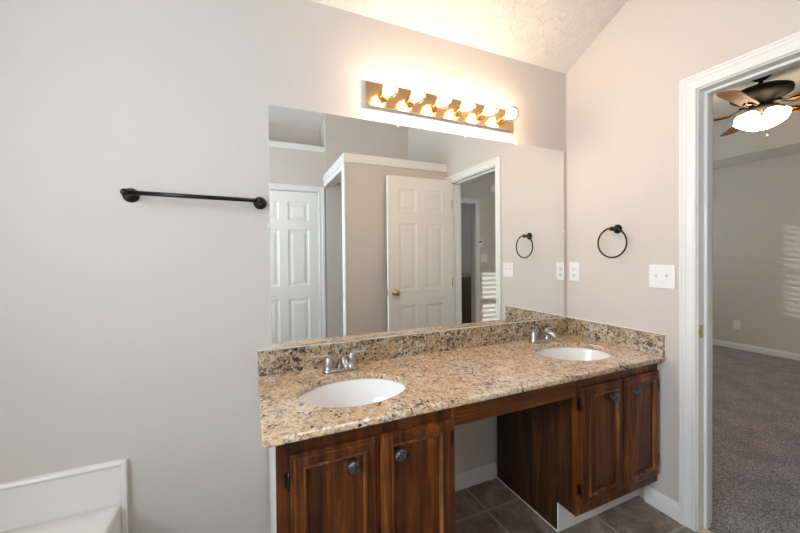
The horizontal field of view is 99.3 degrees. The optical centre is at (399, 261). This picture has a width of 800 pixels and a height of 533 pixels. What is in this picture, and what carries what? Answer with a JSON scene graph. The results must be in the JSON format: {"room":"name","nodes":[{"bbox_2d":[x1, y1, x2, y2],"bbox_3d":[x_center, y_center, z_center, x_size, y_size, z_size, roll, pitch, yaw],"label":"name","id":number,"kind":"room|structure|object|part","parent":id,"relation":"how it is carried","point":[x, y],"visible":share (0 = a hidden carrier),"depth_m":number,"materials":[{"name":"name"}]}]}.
{"room":"bathroom","nodes":[
{"label":"bathroom","id":0,"kind":"room"},
{"bbox_2d":[0,0,566,532],"bbox_3d":[-0.974,-0.180,1.345,4.400,3.080,0.120,-1,1,-24],"label":"wall","id":1,"kind":"structure","parent":0,"point":[135,332],"depth_m":1.31,"materials":[{"name":"paint"}]},
{"bbox_2d":[120,188,266,208],"bbox_3d":[-0.782,-0.246,1.318,0.497,0.053,0.081,0,1,-24],"label":"towel bar","id":2,"kind":"object","parent":1,"relation":"attached to","point":[131,195],"visible":1,"depth_m":1.27,"materials":[{"name":"brown metal"}]},
{"bbox_3d":[-0.985,-0.245,1.229,0.053,0.053,0.081,0,1,-24],"label":"post","id":3,"kind":"part","parent":2,"relation":"part of","materials":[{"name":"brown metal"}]},
{"bbox_3d":[-0.578,-0.246,1.407,0.053,0.053,0.081,0,1,-24],"label":"post","id":4,"kind":"part","parent":2,"relation":"part of","materials":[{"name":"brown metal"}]},
{"bbox_2d":[258,317,568,376],"bbox_3d":[0.237,0.421,1.803,1.829,0.103,0.020,-1,1,-24],"label":"backsplash","id":5,"kind":"structure","parent":1,"relation":"attached to","point":[277,361],"depth_m":1.69,"materials":[{"name":"stone"}]},
{"bbox_2d":[267,104,565,348],"bbox_3d":[0.240,-0.165,1.805,1.764,1.057,0.009,-1,1,-24],"label":"wall mirror","id":6,"kind":"object","parent":1,"relation":"attached to","point":[378,229],"visible":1,"depth_m":1.71,"materials":[{"name":"clear glass"}]},
{"bbox_2d":[365,79,518,131],"bbox_3d":[0.268,-0.804,1.741,0.894,0.114,0.139,-1,1,-24],"label":"vanity light","id":7,"kind":"object","parent":1,"relation":"attached to","point":[389,97],"visible":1,"depth_m":1.74,"materials":[{"name":"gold metal"}]},
{"bbox_2d":[379,90,389,101],"bbox_3d":[-0.073,-0.793,1.625,0.050,0.050,0.036,-1,1,-24],"label":"socket","id":8,"kind":"object","parent":7,"relation":"attached to","point":[381,99],"depth_m":1.63,"materials":[{"name":"gold metal"}]},
{"bbox_3d":[-0.052,-0.795,1.578,0.080,0.080,0.098,-1,1,-24],"label":"bulb","id":9,"kind":"part","parent":7,"relation":"part of","materials":[{"name":"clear glass"}]},
{"bbox_2d":[406,95,416,106],"bbox_3d":[0.059,-0.795,1.683,0.050,0.050,0.036,-1,1,-24],"label":"socket","id":10,"kind":"object","parent":7,"relation":"attached to","point":[408,103],"depth_m":1.69,"materials":[{"name":"gold metal"}]},
{"bbox_3d":[0.079,-0.797,1.636,0.080,0.080,0.098,-1,1,-24],"label":"bulb","id":11,"kind":"part","parent":7,"relation":"part of","materials":[{"name":"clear glass"}]},
{"bbox_2d":[431,100,441,111],"bbox_3d":[0.190,-0.797,1.740,0.050,0.050,0.036,-1,1,-24],"label":"socket","id":12,"kind":"object","parent":7,"relation":"attached to","point":[434,108],"depth_m":1.75,"materials":[{"name":"gold metal"}]},
{"bbox_3d":[0.211,-0.799,1.694,0.080,0.080,0.098,-1,1,-24],"label":"bulb","id":13,"kind":"part","parent":7,"relation":"part of","materials":[{"name":"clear glass"}]},
{"bbox_2d":[455,105,465,115],"bbox_3d":[0.322,-0.799,1.798,0.050,0.050,0.036,-1,1,-24],"label":"socket","id":14,"kind":"object","parent":7,"relation":"attached to","point":[457,110],"depth_m":1.80,"materials":[{"name":"gold metal"}]},
{"bbox_3d":[0.342,-0.801,1.751,0.080,0.080,0.098,-1,1,-24],"label":"bulb","id":15,"kind":"part","parent":7,"relation":"part of","materials":[{"name":"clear glass"}]},
{"bbox_2d":[477,109,487,119],"bbox_3d":[0.453,-0.801,1.855,0.050,0.050,0.036,-1,1,-24],"label":"socket","id":16,"kind":"object","parent":7,"relation":"attached to","point":[480,116],"depth_m":1.86,"materials":[{"name":"gold metal"}]},
{"bbox_3d":[0.474,-0.803,1.809,0.080,0.080,0.098,-1,1,-24],"label":"bulb","id":17,"kind":"part","parent":7,"relation":"part of","materials":[{"name":"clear glass"}]},
{"bbox_2d":[498,114,508,123],"bbox_3d":[0.585,-0.803,1.913,0.050,0.050,0.036,-1,1,-24],"label":"socket","id":18,"kind":"object","parent":7,"relation":"attached to","point":[502,119],"depth_m":1.92,"materials":[{"name":"gold metal"}]},
{"bbox_3d":[0.605,-0.805,1.866,0.080,0.080,0.098,-1,1,-24],"label":"bulb","id":19,"kind":"part","parent":7,"relation":"part of","materials":[{"name":"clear glass"}]},
{"bbox_2d":[455,462,495,491],"bbox_3d":[0.275,1.201,1.830,0.598,0.082,0.014,-1,1,-24],"label":"baseboard","id":20,"kind":"structure","parent":1,"relation":"attached to","point":[472,477],"depth_m":1.89,"materials":[{"name":"white wood"}]},
{"bbox_2d":[311,0,627,73],"bbox_3d":[0.155,-1.810,0.057,3.320,1.310,3.120,-1,1,-24],"label":"ceiling","id":21,"kind":"structure","parent":0,"point":[549,34],"depth_m":1.79,"materials":[{"name":"white paint"}]},
{"bbox_2d":[455,345,799,532],"bbox_3d":[1.589,1.274,2.087,7.250,0.104,5.600,-1,1,-24],"label":"floor","id":22,"kind":"structure","parent":0,"point":[756,402],"depth_m":1.91,"materials":[{"name":"carpet"}]},
{"bbox_2d":[0,459,128,532],"bbox_3d":[-1.081,1.010,0.287,0.917,0.529,1.750,-1,1,-24],"label":"bathtub","id":23,"kind":"object","parent":22,"relation":"on","point":[93,498],"visible":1,"depth_m":1.18,"materials":[{"name":"plastic"}]},
{"bbox_2d":[0,504,121,532],"bbox_3d":[-1.088,1.088,0.281,0.898,0.372,1.744,-1,1,-24],"label":"tub","id":24,"kind":"object","parent":23,"relation":"in","point":[97,518],"depth_m":1.16,"materials":[{"name":"plastic"}]},
{"bbox_2d":[269,407,454,532],"bbox_3d":[-0.171,0.881,1.314,0.603,0.743,0.565,-1,1,-24],"label":"vanity cabinet","id":25,"kind":"object","parent":22,"relation":"on","point":[396,476],"visible":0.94,"depth_m":1.08,"materials":[{"name":"brown wood"}]},
{"bbox_3d":[-0.455,0.885,1.228,0.012,0.743,0.494,-1,1,-24],"label":"panel","id":26,"kind":"part","parent":25,"relation":"part of","materials":[{"name":"white wood"}]},
{"bbox_3d":[-0.193,0.818,1.040,0.268,0.516,0.018,-1,1,-24],"label":"door","id":27,"kind":"part","parent":25,"relation":"part of","materials":[{"name":"brown wood"}]},
{"bbox_3d":[-0.190,0.818,1.034,0.194,0.442,0.013,-1,1,-24],"label":"panel moulding","id":28,"kind":"part","parent":25,"relation":"part of","materials":[{"name":"brown wood"}]},
{"bbox_3d":[-0.192,0.818,1.038,0.175,0.423,0.004,-1,1,-24],"label":"panel","id":29,"kind":"part","parent":25,"relation":"part of","materials":[{"name":"brown wood"}]},
{"bbox_3d":[-0.141,0.626,1.036,0.044,0.044,0.036,-1,1,-24],"label":"knob","id":30,"kind":"part","parent":25,"relation":"part of","materials":[{"name":"grey metal"}]},
{"bbox_3d":[0.002,0.624,1.099,0.044,0.044,0.036,-1,1,-24],"label":"knob","id":31,"kind":"part","parent":25,"relation":"part of","materials":[{"name":"grey metal"}]},
{"bbox_3d":[0.060,0.814,1.151,0.266,0.516,0.018,-1,1,-24],"label":"door","id":32,"kind":"part","parent":25,"relation":"part of","materials":[{"name":"brown wood"}]},
{"bbox_3d":[0.061,0.814,1.149,0.173,0.423,0.004,-1,1,-24],"label":"panel","id":33,"kind":"part","parent":25,"relation":"part of","materials":[{"name":"brown wood"}]},
{"bbox_3d":[0.063,0.815,1.144,0.192,0.442,0.013,-1,1,-24],"label":"panel moulding","id":34,"kind":"part","parent":25,"relation":"part of","materials":[{"name":"brown wood"}]},
{"bbox_2d":[258,317,665,448],"bbox_3d":[0.347,0.434,1.552,1.830,0.133,0.568,-1,1,-24],"label":"countertop","id":35,"kind":"structure","parent":25,"relation":"on","point":[439,370],"depth_m":1.49,"materials":[{"name":"stone"}]},
{"bbox_2d":[315,350,364,373],"bbox_3d":[-0.259,0.441,1.492,0.162,0.080,0.162,0,1,21],"label":"faucet","id":36,"kind":"object","parent":35,"relation":"on","point":[344,364],"visible":1,"depth_m":1.47,"materials":[{"name":"silver metal"}]},
{"bbox_3d":[-0.329,0.416,1.464,0.074,0.030,0.023,-1,1,-38],"label":"lever handle","id":37,"kind":"part","parent":36,"relation":"part of","materials":[{"name":"silver metal"}]},
{"bbox_3d":[-0.262,0.473,1.500,0.158,0.015,0.054,-1,1,-24],"label":"plate","id":38,"kind":"part","parent":36,"relation":"part of","materials":[{"name":"silver metal"}]},
{"bbox_3d":[-0.243,0.440,1.456,0.038,0.070,0.141,-1,1,-24],"label":"spout","id":39,"kind":"part","parent":36,"relation":"part of","materials":[{"name":"silver metal"}]},
{"bbox_3d":[-0.192,0.414,1.524,0.074,0.030,0.023,-1,1,-9],"label":"lever handle","id":40,"kind":"part","parent":36,"relation":"part of","materials":[{"name":"silver metal"}]},
{"bbox_2d":[298,379,405,407],"bbox_3d":[-0.175,0.589,1.300,0.470,0.156,0.361,-1,1,-24],"label":"sink basin","id":41,"kind":"object","parent":35,"relation":"in","point":[355,392],"visible":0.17,"depth_m":1.44,"materials":[{"name":"ceramic"}]},
{"bbox_2d":[527,326,557,342],"bbox_3d":[0.820,0.424,1.966,0.162,0.080,0.162,0,1,21],"label":"faucet","id":42,"kind":"object","parent":35,"relation":"on","point":[545,335],"visible":1,"depth_m":1.94,"materials":[{"name":"silver metal"}]},
{"bbox_3d":[0.817,0.457,1.975,0.158,0.015,0.054,-1,1,-24],"label":"plate","id":43,"kind":"part","parent":42,"relation":"part of","materials":[{"name":"silver metal"}]},
{"bbox_3d":[0.836,0.423,1.931,0.038,0.070,0.141,-1,1,-24],"label":"spout","id":44,"kind":"part","parent":42,"relation":"part of","materials":[{"name":"silver metal"}]},
{"bbox_2d":[536,347,610,360],"bbox_3d":[0.904,0.572,1.775,0.470,0.156,0.361,-1,1,-24],"label":"sink basin","id":45,"kind":"object","parent":35,"relation":"in","point":[563,353],"visible":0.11,"depth_m":1.93,"materials":[{"name":"ceramic"}]},
{"bbox_2d":[454,381,574,425],"bbox_3d":[0.369,0.543,1.584,0.610,0.085,0.528,-1,1,-24],"label":"apron","id":46,"kind":"object","parent":25,"relation":"attached to","point":[468,413],"visible":0.4,"depth_m":1.32,"materials":[{"name":"brown wood"}]},
{"bbox_2d":[496,363,658,532],"bbox_3d":[0.927,0.864,1.802,0.588,0.743,0.579,-1,1,-24],"label":"vanity cabinet","id":47,"kind":"object","parent":22,"relation":"on","point":[573,460],"visible":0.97,"depth_m":1.58,"materials":[{"name":"brown wood"}]},
{"bbox_3d":[0.658,0.868,1.716,0.012,0.743,0.494,-1,1,-24],"label":"panel","id":48,"kind":"part","parent":47,"relation":"part of","materials":[{"name":"brown wood"}]},
{"bbox_3d":[0.907,0.802,1.522,0.267,0.516,0.018,-1,1,-24],"label":"door","id":49,"kind":"part","parent":47,"relation":"part of","materials":[{"name":"brown wood"}]},
{"bbox_3d":[0.908,0.802,1.520,0.174,0.423,0.004,-1,1,-24],"label":"panel","id":50,"kind":"part","parent":47,"relation":"part of","materials":[{"name":"brown wood"}]},
{"bbox_3d":[0.910,0.802,1.516,0.193,0.442,0.013,-1,1,-24],"label":"panel moulding","id":51,"kind":"part","parent":47,"relation":"part of","materials":[{"name":"brown wood"}]},
{"bbox_3d":[1.018,0.799,1.592,0.576,0.608,0.019,-1,1,-24],"label":"frame","id":52,"kind":"part","parent":47,"relation":"part of","materials":[{"name":"brown wood"}]},
{"bbox_3d":[0.959,0.609,1.518,0.044,0.044,0.036,-1,1,-24],"label":"knob","id":53,"kind":"part","parent":47,"relation":"part of","materials":[{"name":"grey metal"}]},
{"bbox_3d":[1.102,0.607,1.580,0.044,0.044,0.036,-1,1,-24],"label":"knob","id":54,"kind":"part","parent":47,"relation":"part of","materials":[{"name":"grey metal"}]},
{"bbox_3d":[1.159,0.798,1.633,0.265,0.516,0.018,-1,1,-24],"label":"door","id":55,"kind":"part","parent":47,"relation":"part of","materials":[{"name":"brown wood"}]},
{"bbox_3d":[1.160,0.798,1.631,0.172,0.423,0.004,-1,1,-24],"label":"panel","id":56,"kind":"part","parent":47,"relation":"part of","materials":[{"name":"brown wood"}]},
{"bbox_3d":[1.162,0.798,1.626,0.191,0.442,0.013,-1,1,-24],"label":"panel moulding","id":57,"kind":"part","parent":47,"relation":"part of","materials":[{"name":"brown wood"}]},
{"bbox_2d":[566,0,799,502],"bbox_3d":[1.242,-0.509,1.909,0.120,3.680,5.620,-1,1,-24],"label":"wall","id":58,"kind":"structure","parent":0,"point":[622,94],"depth_m":1.74,"materials":[{"name":"paint"}]},
{"bbox_2d":[569,262,578,280],"bbox_3d":[1.087,0.064,2.122,0.008,0.115,0.070,-1,1,-24],"label":"wall outlet","id":59,"kind":"object","parent":58,"relation":"attached to","point":[573,266],"visible":1,"depth_m":2.12,"materials":[{"name":"white plastic"}]},
{"bbox_2d":[597,224,627,257],"bbox_3d":[1.171,-0.110,1.859,0.060,0.186,0.169,-1,1,-24],"label":"towel ring","id":60,"kind":"object","parent":58,"relation":"attached to","point":[617,229],"visible":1,"depth_m":1.85,"materials":[{"name":"brown metal"}]},
{"bbox_3d":[1.170,-0.177,1.858,0.060,0.051,0.051,-1,1,-24],"label":"post","id":61,"kind":"part","parent":60,"relation":"part of","materials":[{"name":"brown metal"}]},
{"bbox_2d":[644,485,678,521],"bbox_3d":[1.294,1.193,1.681,0.014,0.082,0.155,-1,1,-24],"label":"baseboard","id":62,"kind":"structure","parent":58,"relation":"attached to","point":[658,500],"depth_m":1.68,"materials":[{"name":"white wood"}]},
{"bbox_2d":[649,265,674,288],"bbox_3d":[1.281,0.075,1.669,0.016,0.115,0.116,-1,1,-24],"label":"light switch","id":63,"kind":"object","parent":58,"relation":"attached to","point":[660,276],"visible":1,"depth_m":1.67,"materials":[{"name":"white plastic"}]},
{"bbox_2d":[698,528,713,532],"bbox_3d":[1.522,1.238,1.244,0.052,0.018,0.693,-1,1,-24],"label":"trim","id":64,"kind":"structure","parent":58,"relation":"attached to","point":[703,530],"depth_m":1.55,"materials":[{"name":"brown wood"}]},
{"bbox_2d":[679,31,799,531],"bbox_3d":[1.480,0.201,1.217,0.018,2.073,0.830,-1,1,-24],"label":"trim","id":65,"kind":"structure","parent":58,"relation":"attached to","point":[688,87],"depth_m":1.56,"materials":[{"name":"white wood"}]},
{"bbox_2d":[697,50,799,531],"bbox_3d":[1.544,0.225,1.245,0.120,2.023,0.730,-1,1,-24],"label":"trim","id":66,"kind":"structure","parent":58,"relation":"attached to","point":[704,94],"depth_m":1.55,"materials":[{"name":"white wood"}]},
{"bbox_3d":[1.369,0.320,1.545,0.034,0.060,0.004,-1,1,-24],"label":"strike plate","id":67,"kind":"part","parent":66,"relation":"part of","materials":[{"name":"gold metal"}]},
{"bbox_2d":[713,153,799,353],"bbox_3d":[5.227,-0.260,2.914,0.120,3.080,7.220,-1,1,-24],"label":"wall","id":68,"kind":"structure","parent":0,"point":[756,205],"depth_m":4.32,"materials":[{"name":"paint"}]},
{"bbox_2d":[733,320,739,328],"bbox_3d":[4.473,0.843,4.514,0.008,0.115,0.070,-1,1,-24],"label":"wall outlet","id":69,"kind":"object","parent":68,"relation":"attached to","point":[736,324],"visible":1,"depth_m":4.52,"materials":[{"name":"white plastic"}]},
{"bbox_2d":[713,339,799,360],"bbox_3d":[4.762,1.132,3.857,0.014,0.082,4.900,-1,1,-24],"label":"baseboard","id":70,"kind":"structure","parent":68,"relation":"attached to","point":[767,351],"depth_m":4.32,"materials":[{"name":"white wood"}]},
{"bbox_2d":[713,64,799,169],"bbox_3d":[2.943,-1.484,3.039,3.930,0.490,4.900,-1,1,-24],"label":"ceiling","id":71,"kind":"structure","parent":0,"point":[743,146],"depth_m":3.81,"materials":[{"name":"white paint"}]},
{"bbox_2d":[713,74,799,137],"bbox_3d":[2.980,-1.302,2.812,1.270,0.550,1.303,-1,1,-24],"label":"ceiling fan","id":72,"kind":"object","parent":71,"relation":"hanging from","point":[763,98],"visible":0.97,"depth_m":2.76,"materials":[{"name":"brown wood"}]},
{"bbox_3d":[3.211,-1.276,3.237,0.139,0.030,0.480,0,1,26],"label":"blade","id":73,"kind":"part","parent":72,"relation":"part of","materials":[{"name":"brown wood"}]},
{"bbox_3d":[2.629,-1.263,2.634,0.484,0.030,0.150,-1,1,-24],"label":"blade","id":74,"kind":"part","parent":72,"relation":"part of","materials":[{"name":"brown wood"}]},
{"bbox_3d":[2.904,-1.179,2.839,0.154,0.150,0.171,-1,1,-24],"label":"lamp shade","id":75,"kind":"part","parent":72,"relation":"part of","materials":[{"name":"beige glass"}]},
{"bbox_3d":[3.129,-1.181,2.849,0.154,0.150,0.171,-1,1,-24],"label":"lamp shade","id":76,"kind":"part","parent":72,"relation":"part of","materials":[{"name":"beige glass"}]},
{"bbox_3d":[3.022,-1.179,2.731,0.171,0.150,0.154,-1,1,-24],"label":"lamp shade","id":77,"kind":"part","parent":72,"relation":"part of","materials":[{"name":"beige glass"}]},
{"bbox_3d":[3.090,-1.265,2.409,0.139,0.030,0.480,-1,1,-10],"label":"blade","id":78,"kind":"part","parent":72,"relation":"part of","materials":[{"name":"brown wood"}]},
{"bbox_3d":[3.451,-1.273,2.779,0.480,0.030,0.139,0,1,8],"label":"blade","id":79,"kind":"part","parent":72,"relation":"part of","materials":[{"name":"brown wood"}]}
]}

